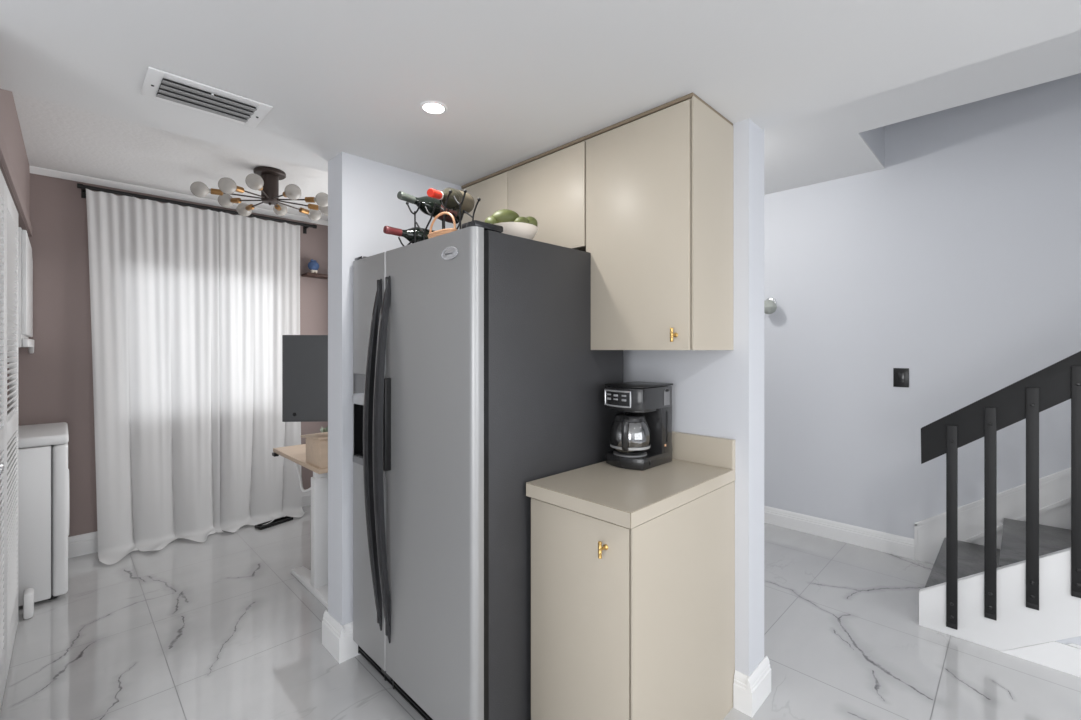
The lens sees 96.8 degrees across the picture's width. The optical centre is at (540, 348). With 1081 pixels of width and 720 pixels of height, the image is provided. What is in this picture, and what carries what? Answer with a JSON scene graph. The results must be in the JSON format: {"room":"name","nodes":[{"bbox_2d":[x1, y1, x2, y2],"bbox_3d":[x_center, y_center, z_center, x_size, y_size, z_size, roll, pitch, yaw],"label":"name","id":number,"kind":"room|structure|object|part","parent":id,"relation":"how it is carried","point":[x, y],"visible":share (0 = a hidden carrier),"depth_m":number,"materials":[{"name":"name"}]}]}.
{"room":"kitchen","nodes":[
{"label":"kitchen","id":0,"kind":"room"},
{"bbox_2d":[0,89,29,236],"bbox_3d":[-2.420,-1.014,2.133,0.100,0.615,2.441,0,0,-44],"label":"wall","id":1,"kind":"structure","parent":0,"point":[10,128],"depth_m":2.28,"materials":[{"name":"paint"}]},
{"bbox_2d":[0,169,5,710],"bbox_3d":[-1.939,0.343,1.718,0.067,2.040,0.637,0,0,-44],"label":"door","id":2,"kind":"structure","parent":1,"relation":"in","point":[2,180],"depth_m":1.90,"materials":[{"name":"white wood"}]},
{"bbox_2d":[6,184,17,679],"bbox_3d":[-2.404,0.343,2.168,0.030,2.040,0.639,0,0,-44],"label":"door","id":3,"kind":"structure","parent":1,"relation":"in","point":[11,211],"depth_m":2.17,"materials":[{"name":"white wood"}]},
{"bbox_2d":[0,130,31,236],"bbox_3d":[-2.387,-0.741,2.165,0.032,0.062,2.438,0,0,-44],"label":"trim","id":4,"kind":"structure","parent":1,"relation":"attached to","point":[4,157],"depth_m":2.10,"materials":[{"name":"paint"}]},
{"bbox_2d":[7,173,327,536],"bbox_3d":[-2.811,0.028,3.553,3.050,2.700,0.120,0,0,-45],"label":"wall","id":5,"kind":"structure","parent":0,"point":[55,381],"depth_m":3.17,"materials":[{"name":"paint"}]},
{"bbox_2d":[18,227,33,352],"bbox_3d":[-3.063,-0.295,2.627,0.383,0.653,0.808,0,0,-45],"label":"upper cabinet","id":6,"kind":"object","parent":5,"relation":"attached to","point":[25,260],"visible":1,"depth_m":2.48,"materials":[{"name":"white"}]},
{"bbox_3d":[-2.941,-0.342,2.754,0.017,0.540,0.794,0,0,-45],"label":"door","id":7,"kind":"part","parent":6,"relation":"part of","materials":[{"name":"white ceramic"}]},
{"bbox_3d":[-2.939,-0.013,2.757,0.023,0.088,0.796,0,0,-45],"label":"rail","id":8,"kind":"part","parent":6,"relation":"part of","materials":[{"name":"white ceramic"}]},
{"bbox_2d":[29,165,327,225],"bbox_3d":[-2.526,-1.132,3.732,1.985,0.040,0.030,0,0,-45],"label":"trim","id":9,"kind":"structure","parent":5,"relation":"attached to","point":[34,170],"depth_m":3.44,"materials":[{"name":"white paint"}]},
{"bbox_2d":[68,490,310,557],"bbox_3d":[-2.524,1.310,3.741,1.960,0.135,0.020,0,0,-45],"label":"baseboard","id":10,"kind":"structure","parent":5,"relation":"attached to","point":[83,544],"depth_m":3.21,"materials":[{"name":"white paint"}]},
{"bbox_2d":[77,183,316,233],"bbox_3d":[-2.521,-1.046,3.698,1.511,0.077,0.083,0,0,-45],"label":"curtain rod","id":11,"kind":"object","parent":5,"relation":"attached to","point":[82,187],"visible":0.87,"depth_m":3.52,"materials":[{"name":"black paint"}]},
{"bbox_2d":[86,189,222,564],"bbox_3d":[-2.642,0.154,3.333,0.743,2.428,0.319,0,0,-45],"label":"curtain","id":12,"kind":"object","parent":11,"relation":"hanging from","point":[154,265],"visible":1,"depth_m":3.40,"materials":[{"name":"white fabric"}]},
{"bbox_2d":[218,212,304,531],"bbox_3d":[-2.187,0.154,3.824,0.595,2.428,0.265,0,0,-45],"label":"curtain","id":13,"kind":"object","parent":11,"relation":"hanging from","point":[259,259],"visible":0.95,"depth_m":3.86,"materials":[{"name":"white fabric"}]},
{"bbox_2d":[301,272,327,278],"bbox_3d":[-1.912,-0.638,4.267,0.356,0.023,0.139,0,0,-45],"label":"wall shelf","id":14,"kind":"object","parent":5,"relation":"attached to","point":[311,275],"visible":0.51,"depth_m":4.18,"materials":[{"name":"brown wood"}]},
{"bbox_2d":[308,259,318,272],"bbox_3d":[-1.979,-0.713,4.186,0.094,0.125,0.075,0,0,-45],"label":"ornament","id":15,"kind":"object","parent":14,"relation":"on","point":[313,265],"visible":0.98,"depth_m":4.16,"materials":[{"name":"blue ceramic"}]},
{"bbox_2d":[12,92,327,219],"bbox_3d":[-1.879,-1.212,3.007,2.195,0.120,2.070,0,0,-45],"label":"ceiling","id":16,"kind":"structure","parent":0,"point":[56,136],"depth_m":2.88,"materials":[{"name":"white"}]},
{"bbox_2d":[190,166,327,220],"bbox_3d":[-1.776,-1.021,3.100,0.785,0.260,0.806,0,0,-45],"label":"ceiling lamp","id":17,"kind":"object","parent":16,"relation":"attached to","point":[264,179],"visible":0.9,"depth_m":3.07,"materials":[{"name":"brown metal"}]},
{"bbox_3d":[-2.037,-0.952,2.879,0.105,0.092,0.092,0,0,-45],"label":"bulb","id":18,"kind":"part","parent":17,"relation":"part of","materials":[{"name":"clear glass"}]},
{"bbox_2d":[211,188,222,195],"bbox_3d":[-1.976,-0.956,2.931,0.065,0.037,0.035,0,0,-41],"label":"socket","id":19,"kind":"object","parent":17,"relation":"attached to","point":[213,191],"depth_m":2.92,"materials":[{"name":"gold metal"}]},
{"bbox_3d":[-2.103,-0.990,3.210,0.092,0.092,0.102,0,0,-45],"label":"bulb","id":20,"kind":"part","parent":17,"relation":"part of","materials":[{"name":"clear glass"}]},
{"bbox_3d":[-1.800,-0.937,2.766,0.099,0.092,0.092,0,0,-45],"label":"bulb","id":21,"kind":"part","parent":17,"relation":"part of","materials":[{"name":"clear glass"}]},
{"bbox_2d":[230,198,241,202],"bbox_3d":[-2.023,-0.984,3.191,0.066,0.039,0.035,0,0,15],"label":"socket","id":22,"kind":"object","parent":17,"relation":"attached to","point":[232,200],"depth_m":3.18,"materials":[{"name":"gold metal"}]},
{"bbox_2d":[236,186,243,192],"bbox_3d":[-1.792,-0.945,2.849,0.035,0.040,0.066,0,0,7],"label":"socket","id":23,"kind":"object","parent":17,"relation":"attached to","point":[239,189],"depth_m":2.84,"materials":[{"name":"gold metal"}]},
{"bbox_3d":[-1.874,-0.962,3.020,0.215,0.018,0.009,0,0,-41],"label":"arm","id":24,"kind":"part","parent":17,"relation":"part of","materials":[{"name":"brown metal"}]},
{"bbox_3d":[-2.049,-0.962,3.322,0.092,0.092,0.105,0,0,-45],"label":"bulb","id":25,"kind":"part","parent":17,"relation":"part of","materials":[{"name":"clear glass"}]},
{"bbox_2d":[245,204,254,210],"bbox_3d":[-1.982,-0.963,3.277,0.064,0.036,0.035,0,0,35],"label":"socket","id":26,"kind":"object","parent":17,"relation":"attached to","point":[250,207],"depth_m":3.27,"materials":[{"name":"gold metal"}]},
{"bbox_3d":[-1.657,-0.964,2.780,0.092,0.092,0.103,0,0,-45],"label":"bulb","id":27,"kind":"part","parent":17,"relation":"part of","materials":[{"name":"clear glass"}]},
{"bbox_3d":[-1.776,-0.957,2.976,0.009,0.028,0.201,0,0,7],"label":"arm","id":28,"kind":"part","parent":17,"relation":"part of","materials":[{"name":"brown metal"}]},
{"bbox_3d":[-1.759,-1.028,3.120,0.100,0.195,0.100,0,0,-45],"label":"stem","id":29,"kind":"part","parent":17,"relation":"part of","materials":[{"name":"brown metal"}]},
{"bbox_3d":[-1.871,-1.002,3.457,0.092,0.092,0.104,0,0,-45],"label":"bulb","id":30,"kind":"part","parent":17,"relation":"part of","materials":[{"name":"clear glass"}]},
{"bbox_3d":[-1.492,-0.940,2.889,0.092,0.092,0.105,0,0,-45],"label":"bulb","id":31,"kind":"part","parent":17,"relation":"part of","materials":[{"name":"clear glass"}]},
{"bbox_3d":[-1.636,-0.961,3.178,0.181,0.021,0.009,0,0,-25],"label":"arm","id":32,"kind":"part","parent":17,"relation":"part of","materials":[{"name":"brown metal"}]},
{"bbox_2d":[299,207,308,214],"bbox_3d":[-1.652,-0.960,3.350,0.035,0.037,0.065,0,0,25],"label":"socket","id":33,"kind":"object","parent":17,"relation":"attached to","point":[302,210],"depth_m":3.34,"materials":[{"name":"gold metal"}]},
{"bbox_2d":[305,197,314,202],"bbox_3d":[-1.486,-0.960,3.097,0.065,0.037,0.035,0,0,5],"label":"socket","id":34,"kind":"object","parent":17,"relation":"attached to","point":[307,199],"depth_m":3.08,"materials":[{"name":"gold metal"}]},
{"bbox_2d":[308,203,317,209],"bbox_3d":[-1.529,-0.953,3.228,0.066,0.039,0.035,0,0,-25],"label":"socket","id":35,"kind":"object","parent":17,"relation":"attached to","point":[310,206],"depth_m":3.22,"materials":[{"name":"gold metal"}]},
{"bbox_3d":[-1.619,-0.957,3.424,0.105,0.092,0.092,0,0,-45],"label":"bulb","id":36,"kind":"part","parent":17,"relation":"part of","materials":[{"name":"clear glass"}]},
{"bbox_3d":[-1.403,-0.957,3.091,0.093,0.092,0.099,0,0,-45],"label":"bulb","id":37,"kind":"part","parent":17,"relation":"part of","materials":[{"name":"clear glass"}]},
{"bbox_3d":[-1.455,-0.947,3.260,0.105,0.092,0.092,0,0,-45],"label":"bulb","id":38,"kind":"part","parent":17,"relation":"part of","materials":[{"name":"clear glass"}]},
{"bbox_2d":[328,152,461,625],"bbox_3d":[-0.595,0.078,2.523,0.963,2.600,0.159,0,0,-45],"label":"wall pillar","id":39,"kind":"structure","parent":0,"point":[363,200],"depth_m":2.19,"materials":[{"name":"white paint"}]},
{"bbox_2d":[322,610,343,663],"bbox_3d":[-0.942,1.303,2.175,0.020,0.150,0.199,0,0,-45],"label":"baseboard","id":40,"kind":"structure","parent":39,"relation":"attached to","point":[332,630],"depth_m":2.15,"materials":[{"name":"white paint"}]},
{"bbox_2d":[343,621,358,660],"bbox_3d":[-0.837,1.303,2.154,0.098,0.150,0.020,0,0,-45],"label":"baseboard","id":41,"kind":"structure","parent":39,"relation":"attached to","point":[350,646],"depth_m":2.13,"materials":[{"name":"white paint"}]},
{"bbox_2d":[0,0,1080,185],"bbox_3d":[0.019,-1.072,-0.426,4.525,0.400,5.470,0,0,-45],"label":"ceiling","id":42,"kind":"structure","parent":0,"point":[518,81],"depth_m":1.45,"materials":[{"name":"white paint"}]},
{"bbox_2d":[140,66,272,126],"bbox_3d":[-1.163,-0.865,1.681,0.348,0.013,0.222,0,0,-45],"label":"ceiling vent","id":43,"kind":"object","parent":42,"relation":"in","point":[158,84],"visible":1,"depth_m":1.66,"materials":[{"name":"white paint"}]},
{"bbox_2d":[419,100,447,114],"bbox_3d":[-0.386,-0.869,1.735,0.100,0.004,0.100,0,0,-45],"label":"recessed light","id":44,"kind":"object","parent":42,"relation":"in","point":[430,106],"visible":1,"depth_m":1.73,"materials":[{"name":"white paint"}]},
{"bbox_2d":[0,505,1080,719],"bbox_3d":[0.000,1.428,0.990,6.800,0.100,7.800,0,0,-45],"label":"floor","id":45,"kind":"structure","parent":0,"point":[221,627],"depth_m":2.19,"materials":[{"name":"stone"}]},
{"bbox_2d":[23,588,33,618],"bbox_3d":[-2.637,1.313,2.472,0.037,0.130,0.095,0,0,-45],"label":"trim","id":46,"kind":"structure","parent":45,"relation":"on","point":[28,595],"depth_m":2.44,"materials":[{"name":"white paint"}]},
{"bbox_2d":[18,422,69,606],"bbox_3d":[-3.054,0.925,2.655,0.636,0.905,0.642,0,0,-45],"label":"washing machine","id":47,"kind":"object","parent":45,"relation":"on","point":[43,471],"visible":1,"depth_m":2.59,"materials":[{"name":"white metal"}]},
{"bbox_3d":[-3.055,0.500,2.654,0.632,0.054,0.642,0,0,-45],"label":"lid","id":48,"kind":"part","parent":47,"relation":"part of","materials":[{"name":"white ceramic"}]},
{"bbox_3d":[-2.856,0.944,2.853,0.063,0.828,0.630,0,0,-45],"label":"panel","id":49,"kind":"part","parent":47,"relation":"part of","materials":[{"name":"white ceramic"}]},
{"bbox_3d":[-2.827,0.918,2.872,0.010,0.400,0.400,0,0,-45],"label":"door","id":50,"kind":"part","parent":47,"relation":"part of","materials":[{"name":"white"}]},
{"bbox_2d":[255,516,292,529],"bbox_3d":[-2.090,1.367,3.770,0.087,0.021,0.260,0,0,31],"label":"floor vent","id":51,"kind":"object","parent":45,"relation":"on","point":[283,519],"visible":1,"depth_m":3.76,"materials":[{"name":"black plastic"}]},
{"bbox_2d":[272,444,327,608],"bbox_3d":[-1.117,1.012,3.070,0.838,0.733,0.920,0,0,-45],"label":"desk","id":52,"kind":"object","parent":45,"relation":"on","point":[315,580],"visible":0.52,"depth_m":2.69,"materials":[{"name":"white wood"}]},
{"bbox_2d":[301,432,327,468],"bbox_3d":[-1.163,0.561,2.779,0.335,0.166,0.275,0,0,-45],"label":"box","id":53,"kind":"object","parent":52,"relation":"on","point":[317,443],"visible":0.41,"depth_m":2.61,"materials":[{"name":"brown wood"}]},
{"bbox_2d":[282,335,327,421],"bbox_3d":[-1.181,0.200,2.869,0.660,0.557,0.102,0,0,-4],"label":"monitor","id":54,"kind":"object","parent":53,"relation":"on","point":[304,357],"visible":0.33,"depth_m":2.81,"materials":[{"name":"grey"}]},
{"bbox_3d":[-1.165,0.495,2.781,0.335,0.034,0.270,0,0,-45],"label":"lid","id":55,"kind":"part","parent":53,"relation":"part of","materials":[{"name":"brown wood"}]},
{"bbox_3d":[-1.244,1.006,2.708,0.080,0.655,0.060,0,0,-45],"label":"leg","id":56,"kind":"part","parent":52,"relation":"part of","materials":[{"name":"white ceramic"}]},
{"bbox_2d":[320,426,327,432],"bbox_3d":[-1.329,0.562,3.011,0.164,0.165,0.142,0,0,25],"label":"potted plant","id":57,"kind":"object","parent":52,"relation":"on","point":[322,430],"visible":0.08,"depth_m":3.01,"materials":[{"name":"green plant"}]},
{"bbox_2d":[352,220,622,719],"bbox_3d":[-0.262,0.484,2.092,0.892,1.788,0.895,0,0,-45],"label":"refrigerator","id":58,"kind":"object","parent":45,"relation":"on","point":[478,377],"visible":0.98,"depth_m":1.70,"materials":[{"name":"grey metal"}]},
{"bbox_3d":[-0.716,0.453,2.049,0.050,1.680,0.314,0,0,-45],"label":"door","id":59,"kind":"part","parent":58,"relation":"part of","materials":[{"name":"grey metal"}]},
{"bbox_3d":[-0.672,0.429,1.922,0.072,1.422,0.044,0,0,-45],"label":"handle","id":60,"kind":"part","parent":58,"relation":"part of","materials":[{"name":"grey plastic"}]},
{"bbox_3d":[-0.613,0.437,1.863,0.072,1.446,0.044,0,0,-45],"label":"handle","id":61,"kind":"part","parent":58,"relation":"part of","materials":[{"name":"grey plastic"}]},
{"bbox_3d":[-0.400,0.453,1.728,0.042,1.680,0.575,0,0,-45],"label":"door","id":62,"kind":"part","parent":58,"relation":"part of","materials":[{"name":"grey metal"}]},
{"bbox_2d":[398,190,480,245],"bbox_3d":[-0.381,-0.493,1.887,0.143,0.211,0.475,0,0,-45],"label":"wine rack","id":63,"kind":"object","parent":58,"relation":"on","point":[450,191],"visible":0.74,"depth_m":1.85,"materials":[{"name":"black paint"}]},
{"bbox_2d":[383,226,433,243],"bbox_3d":[-0.500,-0.461,1.978,0.075,0.075,0.301,0,-1,45],"label":"wine bottle","id":64,"kind":"object","parent":63,"relation":"in","point":[408,234],"visible":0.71,"depth_m":1.93,"materials":[{"name":"green glass"}]},
{"bbox_3d":[-0.500,-0.461,1.978,0.075,0.075,0.300,0,-1,45],"label":"glass","id":65,"kind":"part","parent":64,"relation":"part of","materials":[{"name":"black"}]},
{"bbox_2d":[397,191,461,223],"bbox_3d":[-0.450,-0.577,1.958,0.077,0.082,0.302,0,0,37],"label":"wine bottle","id":66,"kind":"object","parent":63,"relation":"in","point":[427,201],"visible":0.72,"depth_m":1.92,"materials":[{"name":"green glass"}]},
{"bbox_3d":[-0.450,-0.581,1.958,0.075,0.075,0.300,0,-3,37],"label":"glass","id":67,"kind":"part","parent":66,"relation":"part of","materials":[{"name":"black"}]},
{"bbox_2d":[427,188,474,213],"bbox_3d":[-0.353,-0.594,1.872,0.083,0.100,0.285,0,0,19],"label":"wine bottle","id":68,"kind":"object","parent":63,"relation":"in","point":[468,203],"visible":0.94,"depth_m":1.85,"materials":[{"name":"green glass"}]},
{"bbox_3d":[-0.366,-0.493,1.964,0.013,0.210,0.385,0,0,-45],"label":"branch frame","id":69,"kind":"part","parent":63,"relation":"part of","materials":[{"name":"black paint"}]},
{"bbox_2d":[428,212,456,238],"bbox_3d":[-0.350,-0.436,1.708,0.060,0.096,0.164,0,0,-45],"label":"basket","id":70,"kind":"object","parent":58,"relation":"on","point":[431,234],"visible":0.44,"depth_m":1.68,"materials":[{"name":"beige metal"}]},
{"bbox_2d":[495,222,537,239],"bbox_3d":[-0.102,-0.419,1.800,0.188,0.063,0.188,0,0,-45],"label":"bowl","id":71,"kind":"object","parent":58,"relation":"on","point":[519,229],"visible":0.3,"depth_m":1.73,"materials":[{"name":"beige ceramic"}]},
{"bbox_2d":[485,216,497,223],"bbox_3d":[-0.180,-0.465,1.792,0.065,0.057,0.061,0,0,33],"label":"avocado","id":72,"kind":"object","parent":71,"relation":"in","point":[490,219],"visible":0.42,"depth_m":1.76,"materials":[{"name":"green food"}]},
{"bbox_2d":[492,209,518,222],"bbox_3d":[-0.131,-0.485,1.795,0.108,0.068,0.074,0,0,-21],"label":"avocado","id":73,"kind":"object","parent":71,"relation":"in","point":[504,215],"visible":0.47,"depth_m":1.76,"materials":[{"name":"green food"}]},
{"bbox_2d":[514,217,529,223],"bbox_3d":[-0.071,-0.463,1.768,0.051,0.044,0.050,0,0,37],"label":"avocado","id":74,"kind":"object","parent":71,"relation":"in","point":[519,219],"visible":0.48,"depth_m":1.75,"materials":[{"name":"green food"}]},
{"bbox_2d":[526,216,537,225],"bbox_3d":[-0.040,-0.467,1.801,0.060,0.054,0.063,0,0,-32],"label":"avocado","id":75,"kind":"object","parent":71,"relation":"in","point":[533,221],"visible":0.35,"depth_m":1.78,"materials":[{"name":"green food"}]},
{"bbox_2d":[531,481,734,719],"bbox_3d":[0.347,0.945,1.746,0.731,0.866,0.417,0,0,-45],"label":"base cabinet","id":76,"kind":"object","parent":45,"relation":"on","point":[638,622],"visible":0.94,"depth_m":1.54,"materials":[{"name":"beige laminate"}]},
{"bbox_3d":[0.115,0.927,1.522,0.016,0.821,0.406,0,0,-45],"label":"door","id":77,"kind":"part","parent":76,"relation":"part of","materials":[{"name":"beige laminate"}]},
{"bbox_3d":[0.183,0.592,1.419,0.036,0.048,0.017,0,0,-45],"label":"knob","id":78,"kind":"part","parent":76,"relation":"part of","materials":[{"name":"gold metal"}]},
{"bbox_2d":[526,431,734,528],"bbox_3d":[0.351,0.431,1.759,0.706,0.159,0.434,0,0,-45],"label":"countertop","id":79,"kind":"structure","parent":76,"relation":"on","point":[700,465],"depth_m":1.65,"materials":[{"name":"beige laminate"}]},
{"bbox_2d":[605,381,672,470],"bbox_3d":[0.393,0.303,1.941,0.256,0.320,0.184,0,0,-45],"label":"coffee maker","id":80,"kind":"object","parent":79,"relation":"on","point":[653,400],"visible":0.98,"depth_m":1.90,"materials":[{"name":"black plastic"}]},
{"bbox_3d":[0.296,0.195,1.873,0.020,0.065,0.135,0,0,-39],"label":"control frame","id":81,"kind":"part","parent":80,"relation":"part of","materials":[{"name":"silver metal"}]},
{"bbox_2d":[609,413,650,454],"bbox_3d":[0.356,0.336,1.906,0.162,0.153,0.165,0,0,-21],"label":"carafe","id":82,"kind":"object","parent":80,"relation":"on","point":[624,418],"visible":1,"depth_m":1.86,"materials":[{"name":"clear glass"}]},
{"bbox_3d":[0.325,0.327,1.831,0.024,0.129,0.053,0,0,22],"label":"handle","id":83,"kind":"part","parent":82,"relation":"part of","materials":[{"name":"black plastic"}]},
{"bbox_3d":[0.356,0.272,1.907,0.126,0.024,0.126,0,0,-45],"label":"lid","id":84,"kind":"part","parent":82,"relation":"part of","materials":[{"name":"black plastic"}]},
{"bbox_3d":[0.356,0.415,1.907,0.132,0.005,0.132,0,0,-45],"label":"warming plate","id":85,"kind":"part","parent":80,"relation":"part of","materials":[{"name":"grey plastic"}]},
{"bbox_3d":[0.392,0.147,1.943,0.254,0.008,0.180,0,0,-45],"label":"lid","id":86,"kind":"part","parent":80,"relation":"part of","materials":[{"name":"black plastic"}]},
{"bbox_3d":[0.505,0.946,1.613,0.694,0.865,0.005,0,0,-45],"label":"panel","id":87,"kind":"part","parent":76,"relation":"part of","materials":[{"name":"beige laminate"}]},
{"bbox_2d":[919,518,1080,676],"bbox_3d":[3.146,0.354,1.772,0.913,2.047,2.658,0,0,-45],"label":"staircase","id":88,"kind":"structure","parent":45,"relation":"on","point":[1050,635],"depth_m":2.18,"materials":[{"name":"white paint"}]},
{"bbox_2d":[921,351,1080,629],"bbox_3d":[2.834,-0.098,1.456,0.058,2.867,2.651,0,0,-45],"label":"stair railing","id":89,"kind":"object","parent":88,"relation":"attached to","point":[1059,382],"visible":1,"depth_m":2.17,"materials":[{"name":"black paint"}]},
{"bbox_3d":[2.840,-0.479,1.462,0.041,2.106,2.651,0,0,-45],"label":"handrail","id":90,"kind":"part","parent":89,"relation":"part of","materials":[{"name":"black paint"}]},
{"bbox_3d":[2.929,1.312,1.349,0.008,0.131,2.364,0,0,-45],"label":"baseboard","id":91,"kind":"part","parent":88,"relation":"part of","materials":[{"name":"white paint"}]},
{"bbox_3d":[2.937,0.528,1.367,0.028,1.700,2.380,0,0,-45],"label":"under panel","id":92,"kind":"part","parent":88,"relation":"part of","materials":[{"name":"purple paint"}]},
{"bbox_2d":[623,119,763,675],"bbox_3d":[-0.468,0.068,3.187,0.155,2.620,3.712,0,0,-45],"label":"wall","id":93,"kind":"structure","parent":0,"point":[716,393],"depth_m":1.86,"materials":[{"name":"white paint"}]},
{"bbox_2d":[460,136,587,251],"bbox_3d":[-0.007,-0.645,2.381,0.333,0.452,0.862,0,0,-45],"label":"upper cabinet","id":94,"kind":"object","parent":93,"relation":"attached to","point":[549,187],"visible":0.52,"depth_m":2.11,"materials":[{"name":"beige laminate"}]},
{"bbox_3d":[-0.288,-0.633,2.437,0.016,0.429,0.382,0,0,-45],"label":"door","id":95,"kind":"part","parent":94,"relation":"part of","materials":[{"name":"beige laminate"}]},
{"bbox_3d":[0.017,-0.633,2.132,0.016,0.429,0.473,0,0,-45],"label":"door","id":96,"kind":"part","parent":94,"relation":"part of","materials":[{"name":"beige laminate"}]},
{"bbox_2d":[586,92,732,349],"bbox_3d":[0.452,-0.432,1.896,0.370,0.877,0.470,0,0,-45],"label":"upper cabinet","id":97,"kind":"object","parent":93,"relation":"attached to","point":[659,180],"visible":0.96,"depth_m":1.75,"materials":[{"name":"beige laminate"}]},
{"bbox_3d":[0.350,-0.421,1.798,0.016,0.854,0.452,0,0,-45],"label":"door","id":98,"kind":"part","parent":97,"relation":"part of","materials":[{"name":"beige laminate"}]},
{"bbox_3d":[0.458,-0.047,1.654,0.036,0.048,0.017,0,0,-45],"label":"knob","id":99,"kind":"part","parent":97,"relation":"part of","materials":[{"name":"gold metal"}]},
{"bbox_3d":[0.632,-0.427,1.748,0.005,0.866,0.322,0,0,45],"label":"panel","id":100,"kind":"part","parent":97,"relation":"part of","materials":[{"name":"beige laminate"}]},
{"bbox_2d":[672,431,734,469],"bbox_3d":[0.592,0.408,2.000,0.025,0.112,0.433,0,0,-45],"label":"backsplash","id":101,"kind":"structure","parent":93,"relation":"attached to","point":[695,448],"depth_m":1.92,"materials":[{"name":"beige laminate"}]},
{"bbox_2d":[733,670,748,714],"bbox_3d":[0.765,1.310,1.830,0.020,0.135,0.051,0,0,-45],"label":"baseboard","id":102,"kind":"structure","parent":93,"relation":"attached to","point":[740,679],"depth_m":1.82,"materials":[{"name":"white paint"}]},
{"bbox_2d":[747,656,770,716],"bbox_3d":[0.852,1.310,1.867,0.195,0.135,0.020,0,0,-45],"label":"baseboard","id":103,"kind":"structure","parent":93,"relation":"attached to","point":[759,680],"depth_m":1.85,"materials":[{"name":"white paint"}]},
{"bbox_2d":[860,126,884,166],"bbox_3d":[3.308,-2.478,1.684,0.860,2.488,3.803,0,0,-45],"label":"wall","id":104,"kind":"structure","parent":0,"point":[875,138],"depth_m":3.10,"materials":[{"name":"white paint"}]},
{"bbox_2d":[764,73,1080,538],"bbox_3d":[2.369,-1.222,3.316,0.120,5.200,7.540,0,0,-45],"label":"wall","id":105,"kind":"structure","parent":0,"point":[955,263],"depth_m":3.13,"materials":[{"name":"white paint"}]},
{"bbox_2d":[764,297,776,313],"bbox_3d":[1.774,-0.333,3.714,0.158,0.139,0.116,0,0,-45],"label":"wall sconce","id":106,"kind":"object","parent":105,"relation":"attached to","point":[770,306],"visible":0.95,"depth_m":3.66,"materials":[{"name":"silver metal"}]},
{"bbox_2d":[764,506,913,558],"bbox_3d":[1.050,1.314,4.536,0.020,0.128,3.950,0,0,-45],"label":"baseboard","id":107,"kind":"structure","parent":105,"relation":"attached to","point":[893,544],"depth_m":3.42,"materials":[{"name":"white paint"}]},
{"bbox_2d":[893,368,908,386],"bbox_3d":[2.399,0.194,3.194,0.010,0.126,0.084,0,0,-45],"label":"wall switch","id":108,"kind":"object","parent":105,"relation":"attached to","point":[900,375],"visible":1,"depth_m":3.19,"materials":[{"name":"black plastic"}]},
{"bbox_2d":[914,467,1070,563],"bbox_3d":[3.538,0.103,2.046,0.024,2.550,3.090,0,0,-45],"label":"trim","id":109,"kind":"structure","parent":105,"relation":"attached to","point":[1055,488],"depth_m":2.84,"materials":[{"name":"white paint"}]},
{"bbox_2d":[764,30,1080,194],"bbox_3d":[1.589,-1.228,2.607,1.985,0.012,7.540,0,0,-45],"label":"ceiling","id":110,"kind":"structure","parent":0,"point":[828,144],"depth_m":2.46,"materials":[{"name":"white paint"}]}
]}

